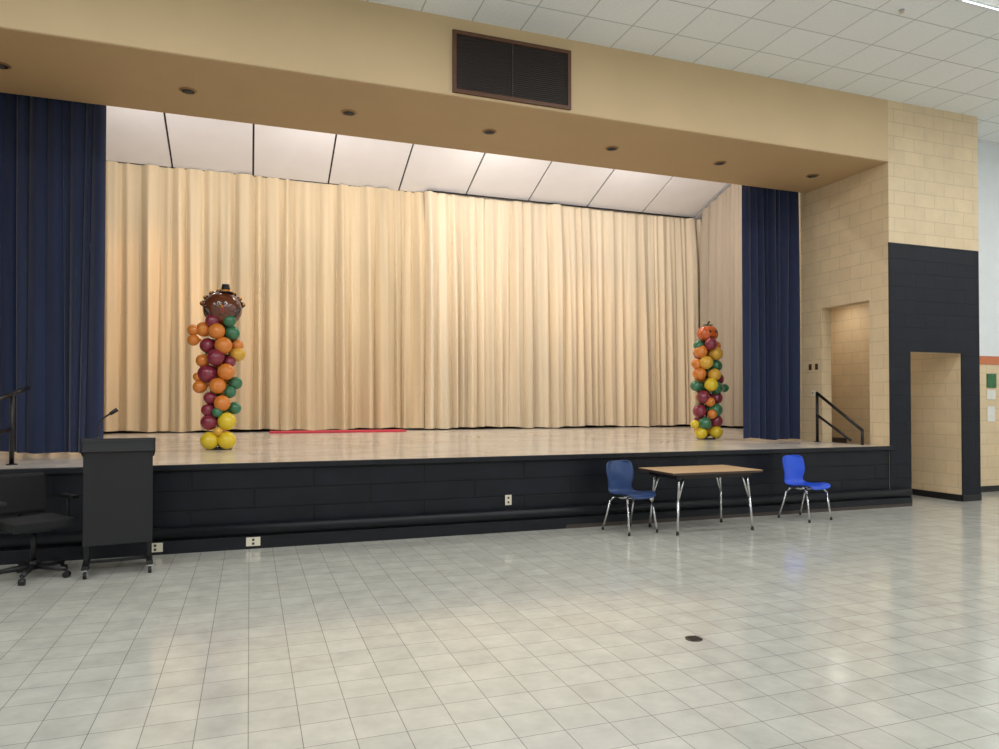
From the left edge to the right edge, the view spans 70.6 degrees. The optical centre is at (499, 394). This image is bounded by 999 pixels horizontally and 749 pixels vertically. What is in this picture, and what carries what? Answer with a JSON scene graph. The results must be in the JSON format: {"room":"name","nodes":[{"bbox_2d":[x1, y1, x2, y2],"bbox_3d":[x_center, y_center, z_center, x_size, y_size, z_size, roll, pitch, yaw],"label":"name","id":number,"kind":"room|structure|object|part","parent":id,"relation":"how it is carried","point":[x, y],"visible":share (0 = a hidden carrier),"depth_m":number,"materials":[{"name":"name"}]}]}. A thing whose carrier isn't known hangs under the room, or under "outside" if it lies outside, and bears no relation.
{"room":"auditorium","nodes":[
{"label":"auditorium","id":0,"kind":"room"},
{"bbox_2d":[110,424,687,431],"bbox_3d":[-2.515,-3.000,17.930,19.200,9.500,0.200,0,-1,-19],"label":"wall","id":1,"kind":"structure","parent":0,"point":[678,424],"depth_m":17.67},
{"bbox_2d":[106,106,730,219],"bbox_3d":[-1.753,-5.690,14.941,19.684,1.596,4.368,0,-1,-19],"label":"ceiling panels","id":2,"kind":"object","parent":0,"point":[136,136],"visible":0.18,"depth_m":15.94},
{"bbox_2d":[104,161,424,431],"bbox_3d":[-6.164,-2.058,15.450,9.475,5.752,0.477,0,-1,-19],"label":"curtain","id":3,"kind":"object","parent":2,"relation":"hanging from","point":[329,278],"visible":0.73,"depth_m":15.88,"materials":[{"name":"beige fabric"}]},
{"bbox_2d":[424,190,701,428],"bbox_3d":[1.991,-2.019,18.204,7.990,5.752,0.493,0,-1,-19],"label":"curtain","id":4,"kind":"object","parent":2,"relation":"hanging from","point":[553,315],"visible":0.98,"depth_m":17.96,"materials":[{"name":"beige fabric"}]},
{"bbox_2d":[700,184,742,425],"bbox_3d":[5.971,-2.580,17.773,0.267,6.859,3.007,0,-1,-22],"label":"curtain","id":5,"kind":"object","parent":2,"relation":"hanging from","point":[721,224],"visible":0.47,"depth_m":18.19,"materials":[{"name":"beige fabric"}]},
{"bbox_2d":[0,0,887,192],"bbox_3d":[-0.117,-4.112,9.225,11.860,1.320,1.640,0,-1,-19],"label":"wall header","id":6,"kind":"structure","parent":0,"point":[292,64],"depth_m":8.46,"materials":[{"name":"beige paint"}]},
{"bbox_2d":[0,62,11,69],"bbox_3d":[-5.271,-3.464,7.444,0.196,0.040,0.196,0,-1,-19],"label":"recessed light","id":7,"kind":"object","parent":6,"relation":"in","point":[3,65],"visible":1,"depth_m":7.44,"materials":[{"name":"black metal"}]},
{"bbox_2d":[0,92,105,453],"bbox_3d":[-5.387,-1.802,8.391,1.233,5.051,0.129,0,-1,-18],"label":"curtain","id":8,"kind":"object","parent":6,"relation":"hanging from","point":[53,151],"visible":0.81,"depth_m":8.41,"materials":[{"name":"fabric"}]},
{"bbox_2d":[179,87,196,94],"bbox_3d":[-3.555,-3.456,8.051,0.196,0.040,0.196,0,-1,-19],"label":"recessed light","id":9,"kind":"object","parent":6,"relation":"in","point":[187,90],"visible":1,"depth_m":8.02,"materials":[{"name":"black metal"}]},
{"bbox_2d":[341,109,356,115],"bbox_3d":[-1.849,-3.447,8.655,0.196,0.040,0.196,0,-1,-19],"label":"recessed light","id":10,"kind":"object","parent":6,"relation":"in","point":[348,112],"visible":1,"depth_m":8.63,"materials":[{"name":"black metal"}]},
{"bbox_2d":[482,129,496,134],"bbox_3d":[-0.133,-3.439,9.263,0.196,0.040,0.196,0,-1,-19],"label":"recessed light","id":11,"kind":"object","parent":6,"relation":"in","point":[486,131],"visible":1,"depth_m":9.23,"materials":[{"name":"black metal"}]},
{"bbox_2d":[452,29,570,109],"bbox_3d":[0.167,-3.868,8.436,1.510,0.730,0.029,0,-1,-19],"label":"air vent","id":12,"kind":"object","parent":6,"relation":"in","point":[486,66],"visible":1,"depth_m":8.42,"materials":[{"name":"black metal"}]},
{"bbox_2d":[605,146,618,150],"bbox_3d":[1.573,-3.431,9.867,0.196,0.040,0.196,0,-1,-19],"label":"recessed light","id":13,"kind":"object","parent":6,"relation":"in","point":[609,148],"visible":1,"depth_m":9.84,"materials":[{"name":"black metal"}]},
{"bbox_2d":[713,161,726,164],"bbox_3d":[3.270,-3.422,10.468,0.196,0.040,0.196,0,-1,-19],"label":"recessed light","id":14,"kind":"object","parent":6,"relation":"in","point":[716,162],"visible":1,"depth_m":10.43,"materials":[{"name":"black metal"}]},
{"bbox_2d":[806,174,818,177],"bbox_3d":[4.910,-3.414,11.049,0.196,0.040,0.196,0,-1,-19],"label":"recessed light","id":15,"kind":"object","parent":6,"relation":"in","point":[809,175],"visible":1,"depth_m":11.02,"materials":[{"name":"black metal"}]},
{"bbox_2d":[0,425,889,535],"bbox_3d":[-0.859,1.244,13.195,19.200,0.880,9.720,0,-1,-19],"label":"stage","id":16,"kind":"structure","parent":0,"point":[181,498],"depth_m":8.65,"materials":[{"name":"polished wood"}]},
{"bbox_2d":[0,386,29,464],"bbox_3d":[-5.028,0.309,7.157,0.236,0.822,1.049,0,-1,-1],"label":"stair handrail","id":17,"kind":"object","parent":16,"relation":"on","point":[11,395],"visible":1,"depth_m":7.16,"materials":[{"name":"black metal"}]},
{"bbox_2d":[152,543,162,551],"bbox_3d":[-3.418,1.523,6.995,0.140,0.090,0.011,0,-1,-19],"label":"wall outlet","id":18,"kind":"object","parent":16,"relation":"attached to","point":[156,547],"visible":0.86,"depth_m":7.00,"materials":[{"name":"white plastic"}]},
{"bbox_2d":[187,314,245,449],"bbox_3d":[-3.869,-0.176,9.654,0.552,1.861,0.606,0,-1,29],"label":"balloons","id":19,"kind":"object","parent":16,"relation":"on","point":[224,350],"visible":0.98,"depth_m":9.52,"materials":[{"name":"multicoloured rubber"}]},
{"bbox_2d":[203,301,240,317],"bbox_3d":[-3.769,-1.136,9.582,0.486,0.237,0.191,0,-1,-19],"label":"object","id":20,"kind":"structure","parent":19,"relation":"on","point":[205,308],"depth_m":9.54,"materials":[{"name":"plastic"}]},
{"bbox_2d":[203,292,241,326],"bbox_3d":[-3.818,-1.171,9.720,0.510,0.490,0.400,0,-1,-19],"label":"foil balloon","id":21,"kind":"object","parent":19,"relation":"attached to","point":[233,303],"visible":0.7,"depth_m":9.57,"materials":[{"name":"brown plastic"}]},
{"bbox_2d":[200,289,244,307],"bbox_3d":[-3.833,-1.310,9.765,0.594,0.291,0.077,0,-1,-19],"label":"feathers","id":22,"kind":"object","parent":21,"relation":"attached to","point":[217,290],"visible":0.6,"depth_m":9.72},
{"bbox_2d":[218,284,232,293],"bbox_3d":[-3.770,-1.451,9.708,0.198,0.120,0.198,0,-1,-19],"label":"hat","id":23,"kind":"object","parent":21,"relation":"on","point":[225,288],"visible":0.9,"depth_m":9.66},
{"bbox_2d":[246,537,259,545],"bbox_3d":[-2.551,1.527,7.303,0.140,0.090,0.011,0,-1,-19],"label":"wall outlet","id":24,"kind":"object","parent":16,"relation":"attached to","point":[250,541],"visible":1,"depth_m":7.30,"materials":[{"name":"white plastic"}]},
{"bbox_2d":[269,429,405,433],"bbox_3d":[-3.530,0.817,15.501,2.900,0.040,0.500,0,-1,-19],"label":"floor mat","id":25,"kind":"object","parent":16,"relation":"on","point":[381,430],"visible":0.99,"depth_m":15.40,"materials":[{"name":"plastic"}]},
{"bbox_2d":[0,446,892,474],"bbox_3d":[0.167,0.764,8.401,11.890,0.057,0.065,0,-1,-19],"label":"trim","id":26,"kind":"structure","parent":16,"relation":"attached to","point":[65,470],"depth_m":8.08,"materials":[{"name":"black paint"}]},
{"bbox_2d":[505,495,511,504],"bbox_3d":[0.105,1.257,8.374,0.080,0.120,0.011,0,-1,-19],"label":"wall outlet","id":27,"kind":"object","parent":16,"relation":"attached to","point":[508,498],"visible":1,"depth_m":8.37,"materials":[{"name":"white plastic"}]},
{"bbox_2d":[690,338,728,439],"bbox_3d":[3.712,-0.098,12.451,0.663,1.784,0.530,0,-1,16],"label":"balloons","id":28,"kind":"object","parent":16,"relation":"on","point":[708,378],"visible":1,"depth_m":12.31,"materials":[{"name":"multicoloured rubber"}]},
{"bbox_2d":[697,326,717,341],"bbox_3d":[3.687,-1.067,12.492,0.366,0.280,0.328,0,-1,-19],"label":"foil balloon","id":29,"kind":"object","parent":28,"relation":"on","point":[703,333],"visible":0.72,"depth_m":12.37,"materials":[{"name":"orange plastic"}]},
{"bbox_2d":[703,321,716,336],"bbox_3d":[3.714,-1.146,12.423,0.213,0.310,0.187,0,-1,-19],"label":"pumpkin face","id":30,"kind":"structure","parent":28,"relation":"attached to","point":[708,322],"depth_m":12.46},
{"bbox_2d":[814,392,863,444],"bbox_3d":[5.349,0.363,11.134,0.097,0.824,0.970,0,-1,-19],"label":"stair handrail","id":31,"kind":"object","parent":16,"relation":"on","point":[818,394],"visible":0.98,"depth_m":11.26,"materials":[{"name":"black metal"}]},
{"bbox_2d":[0,491,998,748],"bbox_3d":[1.960,1.598,3.430,22.000,0.100,17.200,0,-1,-19],"label":"floor","id":32,"kind":"structure","parent":0,"point":[878,628],"depth_m":4.42,"materials":[{"name":"tile"}]},
{"bbox_2d":[0,472,78,585],"bbox_3d":[-4.072,1.147,6.134,0.631,0.877,0.620,-1,-1,35],"label":"office chair","id":33,"kind":"object","parent":32,"relation":"on","point":[25,493],"visible":1,"depth_m":6.17,"materials":[{"name":"black plastic"}]},
{"bbox_3d":[-4.183,1.034,5.904,0.260,0.282,0.112,-1,-1,35],"label":"armrest","id":34,"kind":"part","parent":33,"relation":"part of","materials":[{"name":"black plastic"}]},
{"bbox_3d":[-4.276,0.890,6.284,0.102,0.357,0.420,-1,-1,35],"label":"backrest","id":35,"kind":"part","parent":33,"relation":"part of","materials":[{"name":"black fabric"}]},
{"bbox_3d":[-4.032,1.130,6.106,0.470,0.110,0.480,-1,-1,35],"label":"seat","id":36,"kind":"part","parent":33,"relation":"part of","materials":[{"name":"black fabric"}]},
{"bbox_3d":[-3.888,1.039,6.317,0.260,0.282,0.112,-1,-1,35],"label":"armrest","id":37,"kind":"part","parent":33,"relation":"part of","materials":[{"name":"black plastic"}]},
{"bbox_2d":[80,408,155,578],"bbox_3d":[-3.433,0.856,6.358,0.580,1.466,0.500,0,-1,-27],"label":"lectern","id":38,"kind":"object","parent":32,"relation":"on","point":[117,472],"visible":1,"depth_m":6.19,"materials":[{"name":"black plastic"}]},
{"bbox_3d":[-3.433,1.416,6.350,0.550,0.195,0.480,0,-1,-27],"label":"frame","id":39,"kind":"part","parent":38,"relation":"part of","materials":[{"name":"black plastic"}]},
{"bbox_2d":[602,460,657,535],"bbox_3d":[1.537,1.207,8.334,0.459,0.819,0.496,0,-1,-31],"label":"chair","id":40,"kind":"object","parent":32,"relation":"on","point":[620,473],"visible":1,"depth_m":8.45,"materials":[{"name":"blue plastic"}]},
{"bbox_3d":[1.452,1.397,8.133,0.053,0.432,0.259,0,-1,-18],"label":"leg","id":41,"kind":"part","parent":40,"relation":"part of","materials":[{"name":"silver metal"}]},
{"bbox_3d":[1.753,1.400,8.317,0.259,0.432,0.053,-1,-1,45],"label":"leg","id":42,"kind":"part","parent":40,"relation":"part of","materials":[{"name":"silver metal"}]},
{"bbox_2d":[685,635,702,641],"bbox_3d":[1.241,1.560,4.502,0.110,0.006,0.110,0,-1,-19],"label":"floor drain","id":43,"kind":"object","parent":32,"relation":"on","point":[694,638],"visible":1,"depth_m":4.49,"materials":[{"name":"metal"}]},
{"bbox_2d":[638,465,762,535],"bbox_3d":[2.415,1.259,8.503,1.240,0.720,0.750,0,-1,-19],"label":"folding table","id":44,"kind":"object","parent":32,"relation":"on","point":[701,471],"visible":0.86,"depth_m":8.38,"materials":[{"name":"brown wood"}]},
{"bbox_3d":[1.900,1.273,8.602,0.165,0.694,0.053,0,-1,0],"label":"leg","id":45,"kind":"part","parent":44,"relation":"part of","materials":[{"name":"silver metal"}]},
{"bbox_3d":[2.077,1.266,8.102,0.165,0.694,0.054,1,-1,-39],"label":"leg","id":46,"kind":"part","parent":44,"relation":"part of","materials":[{"name":"silver metal"}]},
{"bbox_3d":[2.771,1.278,8.910,0.165,0.694,0.054,1,-1,-39],"label":"leg","id":47,"kind":"part","parent":44,"relation":"part of","materials":[{"name":"silver metal"}]},
{"bbox_3d":[2.948,1.271,8.411,0.165,0.694,0.053,0,-1,0],"label":"leg","id":48,"kind":"part","parent":44,"relation":"part of","materials":[{"name":"silver metal"}]},
{"bbox_2d":[778,455,832,522],"bbox_3d":[3.991,1.219,9.224,0.459,0.819,0.496,0,-1,-29],"label":"chair","id":49,"kind":"object","parent":32,"relation":"on","point":[793,465],"visible":1,"depth_m":9.34,"materials":[{"name":"blue plastic"}]},
{"bbox_3d":[3.888,1.410,9.022,0.082,0.432,0.250,0,-1,-29],"label":"leg","id":50,"kind":"part","parent":49,"relation":"part of","materials":[{"name":"silver metal"}]},
{"bbox_3d":[4.206,1.412,9.200,0.053,0.432,0.259,1,-1,-43],"label":"leg","id":51,"kind":"part","parent":49,"relation":"part of","materials":[{"name":"silver metal"}]},
{"bbox_2d":[832,437,846,442],"bbox_3d":[5.845,1.235,12.551,1.230,0.880,1.890,0,-1,-19],"label":"stairs","id":52,"kind":"structure","parent":32,"relation":"on","point":[834,439],"depth_m":12.88,"materials":[{"name":"brown wood"}]},
{"bbox_2d":[363,0,998,144],"bbox_3d":[2.427,-4.520,2.196,22.400,0.100,14.800,0,-1,-19],"label":"ceiling","id":53,"kind":"structure","parent":0,"point":[943,55],"depth_m":8.63,"materials":[{"name":"tile"}]},
{"bbox_2d":[956,0,998,12],"bbox_3d":[5.772,-4.375,7.728,1.260,0.035,0.660,0,-1,-19],"label":"light","id":54,"kind":"object","parent":53,"relation":"attached to","point":[968,2],"depth_m":7.91,"materials":[{"name":"white plastic"}]},
{"bbox_2d":[789,100,980,501],"bbox_3d":[6.095,-1.630,12.186,1.850,6.600,3.140,0,-1,-19],"label":"wall","id":55,"kind":"structure","parent":0,"point":[928,244],"depth_m":10.90,"materials":[{"name":"beige brick"}]},
{"bbox_2d":[742,185,799,439],"bbox_3d":[4.612,-1.755,11.892,1.101,5.046,0.178,0,-1,-18],"label":"curtain","id":56,"kind":"object","parent":55,"relation":"hanging from","point":[770,217],"visible":0.83,"depth_m":11.86,"materials":[{"name":"fabric"}]},
{"bbox_2d":[912,489,961,500],"bbox_3d":[6.940,1.608,11.334,0.015,0.100,1.025,0,-1,-19],"label":"baseboard","id":57,"kind":"structure","parent":55,"relation":"attached to","point":[933,494],"depth_m":11.22,"materials":[{"name":"plastic"}]},
{"bbox_2d":[978,142,998,485],"bbox_3d":[8.752,-1.328,12.348,3.270,6.000,0.200,0,-1,-19],"label":"wall","id":58,"kind":"structure","parent":0,"point":[988,154],"depth_m":12.13,"materials":[{"name":"white paint"}]},
{"bbox_2d":[0,485,998,564],"bbox_3d":[2.467,1.503,9.521,16.980,0.260,0.860,0,-1,-19],"label":"baseboard","id":59,"kind":"structure","parent":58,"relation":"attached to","point":[208,538],"depth_m":7.95,"materials":[{"name":"black paint"}]},
{"bbox_2d":[980,356,998,364],"bbox_3d":[8.754,-0.578,12.331,3.270,0.140,0.215,0,-1,-19],"label":"trim","id":60,"kind":"structure","parent":58,"relation":"attached to","point":[994,360],"depth_m":12.09,"materials":[{"name":"orange paint"}]},
{"bbox_2d":[987,406,994,421],"bbox_3d":[8.434,0.339,12.100,0.180,0.260,0.012,0,-1,-19],"label":"paper notice","id":61,"kind":"object","parent":58,"relation":"attached to","point":[990,409],"visible":1,"depth_m":12.09,"materials":[{"name":"white paper"}]},
{"bbox_2d":[986,374,996,387],"bbox_3d":[8.453,-0.231,12.113,0.220,0.240,0.015,0,-1,-19],"label":"poster","id":62,"kind":"object","parent":58,"relation":"attached to","point":[990,378],"visible":1,"depth_m":12.10,"materials":[{"name":"green paper"}]},
{"bbox_2d":[987,390,995,398],"bbox_3d":[8.443,0.009,12.108,0.200,0.160,0.012,0,-1,-19],"label":"paper notice","id":63,"kind":"object","parent":58,"relation":"attached to","point":[991,394],"visible":1,"depth_m":12.10,"materials":[{"name":"white paper"}]}
]}

